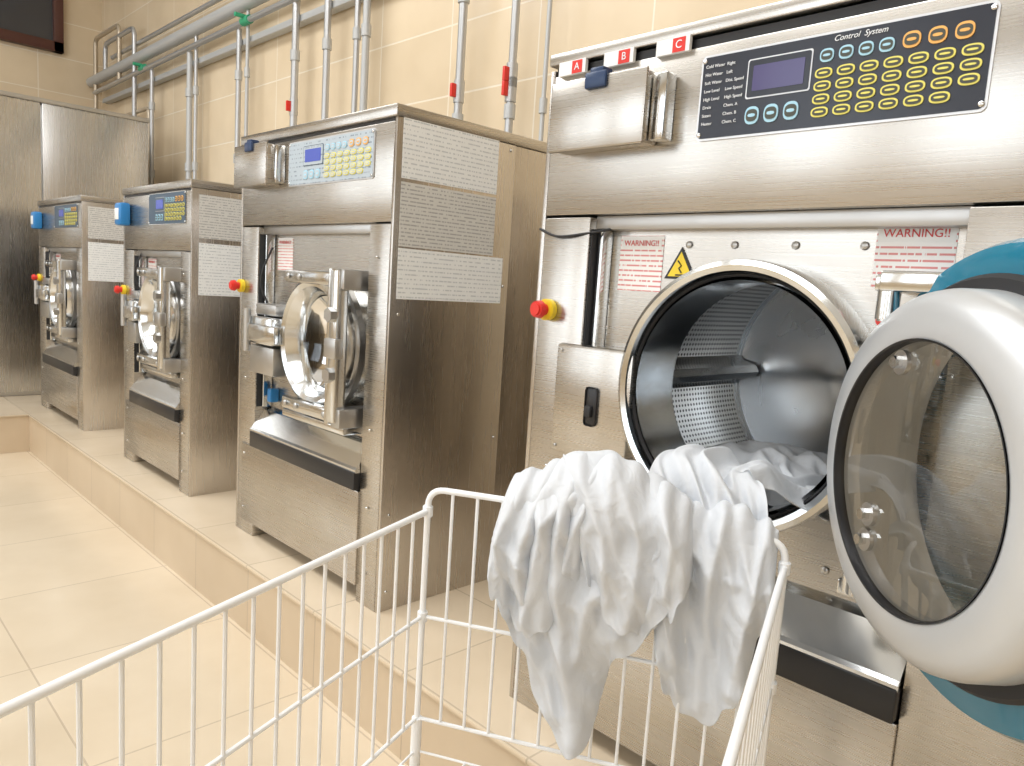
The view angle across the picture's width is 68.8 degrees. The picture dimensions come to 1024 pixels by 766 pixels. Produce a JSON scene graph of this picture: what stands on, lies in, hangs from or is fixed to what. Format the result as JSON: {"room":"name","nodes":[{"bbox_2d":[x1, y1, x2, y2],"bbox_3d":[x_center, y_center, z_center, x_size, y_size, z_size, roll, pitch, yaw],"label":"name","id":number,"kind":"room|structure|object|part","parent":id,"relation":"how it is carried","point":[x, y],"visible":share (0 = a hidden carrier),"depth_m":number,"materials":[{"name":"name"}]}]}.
{"room":"laundry","nodes":[
{"label":"laundry","id":0,"kind":"room"},
{"bbox_2d":[0,0,101,109],"bbox_3d":[-6.371,-2.052,5.442,6.150,4.542,0.100,-3,10,-44],"label":"wall","id":1,"kind":"structure","parent":0,"point":[24,70],"depth_m":7.20,"materials":[{"name":"tile"}]},
{"bbox_2d":[0,0,52,40],"bbox_3d":[-5.445,-3.694,5.948,3.120,1.100,0.030,-3,10,-44],"label":"glass","id":2,"kind":"object","parent":1,"relation":"attached to","point":[30,17],"visible":1,"depth_m":6.94,"materials":[{"name":"black glass"}]},
{"bbox_2d":[0,28,63,53],"bbox_3d":[-5.472,-3.121,5.996,3.300,0.090,0.080,-3,10,-44],"label":"frame","id":3,"kind":"object","parent":1,"relation":"attached to","point":[6,35],"visible":1,"depth_m":6.92,"materials":[{"name":"brown wood"}]},
{"bbox_2d":[52,0,63,53],"bbox_3d":[-4.283,-3.754,7.046,0.080,1.230,0.080,-3,10,-44],"label":"frame","id":4,"kind":"object","parent":1,"relation":"attached to","point":[57,5],"visible":1,"depth_m":7.06,"materials":[{"name":"brown wood"}]},
{"bbox_2d":[0,451,407,765],"bbox_3d":[-2.480,0.934,1.633,6.150,0.100,11.500,-3,10,-44],"label":"floor","id":5,"kind":"structure","parent":0,"point":[77,589],"depth_m":2.39,"materials":[{"name":"tile"}]},
{"bbox_2d":[0,395,656,765],"bbox_3d":[-2.469,0.765,1.611,6.150,0.242,11.500,-3,10,-44],"label":"platform","id":6,"kind":"object","parent":5,"relation":"on","point":[199,538],"visible":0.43,"depth_m":2.36,"materials":[{"name":"tile"}]},
{"bbox_2d":[0,90,149,396],"bbox_3d":[-4.434,-0.978,5.015,3.435,2.090,1.090,-3,10,-44],"label":"tall cabinet","id":7,"kind":"object","parent":6,"relation":"on","point":[50,149],"visible":0.56,"depth_m":5.30,"materials":[{"name":"silver metal"}]},
{"bbox_3d":[-3.752,-0.925,4.950,1.115,2.030,0.015,-3,10,-44],"label":"door panel","id":8,"kind":"part","parent":7,"relation":"part of","materials":[{"name":"metal"}]},
{"bbox_3d":[-4.367,-1.997,4.885,3.435,0.030,1.090,-3,10,-44],"label":"trim","id":9,"kind":"part","parent":7,"relation":"part of","materials":[{"name":"metal"}]},
{"bbox_3d":[-3.094,-0.964,5.592,0.705,2.030,0.015,-3,10,-44],"label":"door panel","id":10,"kind":"part","parent":7,"relation":"part of","materials":[{"name":"metal"}]},
{"bbox_2d":[31,195,123,430],"bbox_3d":[-2.505,-0.474,4.945,1.053,1.359,0.991,-3,10,-44],"label":"washing machine","id":11,"kind":"object","parent":6,"relation":"on","point":[81,244],"visible":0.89,"depth_m":4.41,"materials":[{"name":"metal"}]},
{"bbox_3d":[-2.645,-0.594,4.354,0.040,0.044,0.038,-3,10,-44],"label":"clamp knob","id":12,"kind":"part","parent":11,"relation":"part of","materials":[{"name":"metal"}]},
{"bbox_3d":[-2.656,-0.416,4.377,0.040,0.044,0.038,-3,10,-44],"label":"clamp knob","id":13,"kind":"part","parent":11,"relation":"part of","materials":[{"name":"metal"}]},
{"bbox_3d":[-2.849,0.034,4.749,0.056,0.260,0.819,-3,10,-44],"label":"panel","id":14,"kind":"part","parent":11,"relation":"part of","materials":[{"name":"metal"}]},
{"bbox_3d":[-2.740,-0.281,4.604,0.085,0.025,0.390,-3,10,-44],"label":"drip plate","id":15,"kind":"part","parent":11,"relation":"part of","materials":[{"name":"metal"}]},
{"bbox_3d":[-2.754,-0.522,4.669,0.006,0.632,0.729,-3,10,-44],"label":"door plate","id":16,"kind":"part","parent":11,"relation":"part of","materials":[{"name":"metal"}]},
{"bbox_3d":[-2.650,-0.991,4.444,0.008,0.140,0.502,-3,10,-44],"label":"control panel","id":17,"kind":"part","parent":11,"relation":"part of","materials":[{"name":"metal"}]},
{"bbox_2d":[114,179,241,496],"bbox_3d":[-1.364,-0.251,3.788,1.053,1.359,0.871,-3,10,-44],"label":"washing machine","id":18,"kind":"object","parent":6,"relation":"on","point":[180,313],"visible":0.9,"depth_m":3.30,"materials":[{"name":"metal"}]},
{"bbox_3d":[-1.708,0.257,3.592,0.056,0.260,0.699,-3,10,-44],"label":"panel","id":19,"kind":"part","parent":18,"relation":"part of","materials":[{"name":"metal"}]},
{"bbox_3d":[-1.512,-0.373,3.206,0.040,0.044,0.038,-3,10,-44],"label":"clamp knob","id":20,"kind":"part","parent":18,"relation":"part of","materials":[{"name":"metal"}]},
{"bbox_3d":[-1.524,-0.195,3.229,0.040,0.044,0.038,-3,10,-44],"label":"clamp knob","id":21,"kind":"part","parent":18,"relation":"part of","materials":[{"name":"metal"}]},
{"bbox_3d":[-1.607,-0.060,3.456,0.085,0.025,0.390,-3,10,-44],"label":"drip plate","id":22,"kind":"part","parent":18,"relation":"part of","materials":[{"name":"metal"}]},
{"bbox_3d":[-1.613,-0.299,3.512,0.006,0.632,0.609,-3,10,-44],"label":"door plate","id":23,"kind":"part","parent":18,"relation":"part of","materials":[{"name":"metal"}]},
{"bbox_3d":[-1.525,-0.771,3.303,0.008,0.140,0.441,-3,10,-44],"label":"control panel","id":24,"kind":"part","parent":18,"relation":"part of","materials":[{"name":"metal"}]},
{"bbox_2d":[229,103,546,612],"bbox_3d":[-0.395,-0.124,2.801,1.053,1.483,0.982,-3,10,-44],"label":"washing machine","id":25,"kind":"object","parent":6,"relation":"on","point":[386,285],"visible":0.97,"depth_m":2.37,"materials":[{"name":"metal"}]},
{"bbox_3d":[-0.742,0.425,2.611,0.056,0.300,0.809,-3,10,-44],"label":"panel","id":26,"kind":"part","parent":25,"relation":"part of","materials":[{"name":"metal"}]},
{"bbox_3d":[-0.585,-0.135,2.452,0.055,0.298,0.298,-3,10,-44],"label":"door glass","id":27,"kind":"part","parent":25,"relation":"part of","materials":[{"name":"clear glass"}]},
{"bbox_3d":[-0.643,-0.178,2.525,0.006,0.689,0.719,-3,10,-44],"label":"door plate","id":28,"kind":"part","parent":25,"relation":"part of","materials":[{"name":"metal"}]},
{"bbox_3d":[-0.623,0.122,2.457,0.085,0.025,0.390,-3,10,-44],"label":"drip plate","id":29,"kind":"part","parent":25,"relation":"part of","materials":[{"name":"metal"}]},
{"bbox_3d":[-0.539,-0.023,2.229,0.040,0.044,0.038,-3,10,-44],"label":"clamp knob","id":30,"kind":"part","parent":25,"relation":"part of","materials":[{"name":"metal"}]},
{"bbox_3d":[-0.527,-0.201,2.206,0.040,0.044,0.038,-3,10,-44],"label":"clamp knob","id":31,"kind":"part","parent":25,"relation":"part of","materials":[{"name":"metal"}]},
{"bbox_3d":[-0.572,-0.696,2.331,0.008,0.143,0.507,-3,10,-44],"label":"control panel","id":32,"kind":"part","parent":25,"relation":"part of","materials":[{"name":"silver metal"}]},
{"bbox_2d":[509,0,1023,765],"bbox_3d":[0.666,0.095,1.517,1.344,1.513,1.225,-3,10,-44],"label":"washing machine","id":33,"kind":"object","parent":6,"relation":"on","point":[796,223],"visible":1,"depth_m":1.25,"materials":[{"name":"metal"}]},
{"bbox_3d":[0.132,-0.678,1.609,0.008,0.029,0.075,-3,10,-44],"label":"tag plate","id":34,"kind":"part","parent":33,"relation":"part of","materials":[{"name":"white plastic"}]},
{"bbox_3d":[0.169,0.051,1.601,0.009,0.085,0.032,-3,10,-44],"label":"latch slot plate","id":35,"kind":"part","parent":33,"relation":"part of","materials":[{"name":"black plastic"}]},
{"bbox_3d":[0.219,-0.661,1.521,0.008,0.029,0.075,-3,10,-44],"label":"tag plate","id":36,"kind":"part","parent":33,"relation":"part of","materials":[{"name":"white plastic"}]},
{"bbox_2d":[487,440,827,759],"bbox_3d":[0.377,0.318,1.368,0.402,0.459,0.919,10,10,41],"label":"sheet","id":37,"kind":"object","parent":33,"relation":"in","point":[592,553],"visible":0.95,"depth_m":1.09,"materials":[{"name":"white fabric"}]},
{"bbox_3d":[0.309,-0.643,1.429,0.008,0.029,0.075,-3,10,-44],"label":"tag plate","id":38,"kind":"part","parent":33,"relation":"part of","materials":[{"name":"white plastic"}]},
{"bbox_3d":[0.339,0.636,1.515,0.056,0.300,0.812,-3,10,-44],"label":"panel","id":39,"kind":"part","parent":33,"relation":"part of","materials":[{"name":"metal"}]},
{"bbox_3d":[0.438,0.031,1.429,0.006,0.692,0.722,-3,10,-44],"label":"door plate","id":40,"kind":"part","parent":33,"relation":"part of","materials":[{"name":"metal"}]},
{"bbox_3d":[0.572,0.319,1.211,0.130,0.025,0.040,-3,10,-44],"label":"hinge post","id":41,"kind":"part","parent":33,"relation":"part of","materials":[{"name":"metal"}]},
{"bbox_3d":[0.516,-0.496,1.227,0.008,0.153,0.478,-3,10,-44],"label":"control panel","id":42,"kind":"part","parent":33,"relation":"part of","materials":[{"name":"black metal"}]},
{"bbox_2d":[858,527,873,550],"bbox_3d":[0.480,0.212,1.017,0.006,0.032,0.032,3,7,-4],"label":"bolt","id":43,"kind":"object","parent":33,"relation":"in","point":[865,534],"depth_m":1.01,"materials":[{"name":"metal"}]},
{"bbox_2d":[861,502,877,525],"bbox_3d":[0.483,0.178,1.012,0.006,0.032,0.032,3,7,-4],"label":"bolt","id":44,"kind":"object","parent":33,"relation":"in","point":[869,514],"depth_m":1.00,"materials":[{"name":"metal"}]},
{"bbox_3d":[0.603,-0.151,1.151,0.130,0.025,0.040,-3,10,-44],"label":"hinge post","id":45,"kind":"part","parent":33,"relation":"part of","materials":[{"name":"metal"}]},
{"bbox_2d":[893,350,911,374],"bbox_3d":[0.498,-0.026,0.956,0.006,0.032,0.032,3,7,-4],"label":"bolt","id":46,"kind":"object","parent":33,"relation":"in","point":[902,360],"depth_m":0.95,"materials":[{"name":"metal"}]},
{"bbox_3d":[0.609,-0.141,1.059,0.030,0.030,0.160,-3,10,-44],"label":"hinge arm","id":47,"kind":"part","parent":33,"relation":"part of","materials":[{"name":"metal"}]},
{"bbox_3d":[0.621,0.125,0.939,0.072,0.606,0.606,3,7,-4],"label":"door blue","id":48,"kind":"part","parent":33,"relation":"part of","materials":[{"name":"teal plastic"}]},
{"bbox_2d":[0,488,790,765],"bbox_3d":[-0.073,0.682,0.823,0.622,0.915,0.940,7,8,24],"label":"cart","id":49,"kind":"object","parent":5,"relation":"on","point":[747,745],"visible":0.91,"depth_m":1.00,"materials":[{"name":"white metal"}]},
{"bbox_3d":[-0.174,0.769,1.291,0.018,0.412,0.018,-3,10,-44],"label":"leg","id":50,"kind":"part","parent":49,"relation":"part of","materials":[{"name":"white metal"}]},
{"bbox_2d":[101,0,784,184],"bbox_3d":[-0.100,-1.398,3.530,0.100,4.542,11.700,-3,10,-44],"label":"wall","id":51,"kind":"structure","parent":0,"point":[413,46],"depth_m":4.08,"materials":[{"name":"tile"}]},
{"bbox_2d":[86,0,552,184],"bbox_3d":[-0.237,-1.326,3.445,0.180,2.520,11.350,-3,10,-44],"label":"pipes","id":52,"kind":"object","parent":51,"relation":"attached to","point":[236,8],"depth_m":4.98,"materials":[{"name":"grey plastic"}]},
{"bbox_3d":[-3.127,-2.663,6.256,0.080,0.028,0.028,-3,10,-44],"label":"green handle","id":53,"kind":"part","parent":52,"relation":"part of","materials":[{"name":"green plastic"}]},
{"bbox_3d":[-1.770,-2.398,4.881,0.080,0.028,0.028,-3,10,-44],"label":"green handle","id":54,"kind":"part","parent":52,"relation":"part of","materials":[{"name":"green plastic"}]},
{"bbox_3d":[-1.351,-1.680,4.539,0.040,0.060,0.016,-3,10,-44],"label":"red valve handle","id":55,"kind":"part","parent":52,"relation":"part of","materials":[{"name":"plastic"}]},
{"bbox_3d":[-0.267,-1.348,3.446,0.040,0.060,0.016,-3,10,-44],"label":"red valve handle","id":56,"kind":"part","parent":52,"relation":"part of","materials":[{"name":"plastic"}]},
{"bbox_3d":[-0.026,-1.261,3.205,0.040,0.060,0.016,-3,10,-44],"label":"red valve handle","id":57,"kind":"part","parent":52,"relation":"part of","materials":[{"name":"plastic"}]},
{"bbox_3d":[-0.022,-1.321,3.197,0.040,0.060,0.016,-3,10,-44],"label":"red valve handle","id":58,"kind":"part","parent":52,"relation":"part of","materials":[{"name":"plastic"}]}
]}

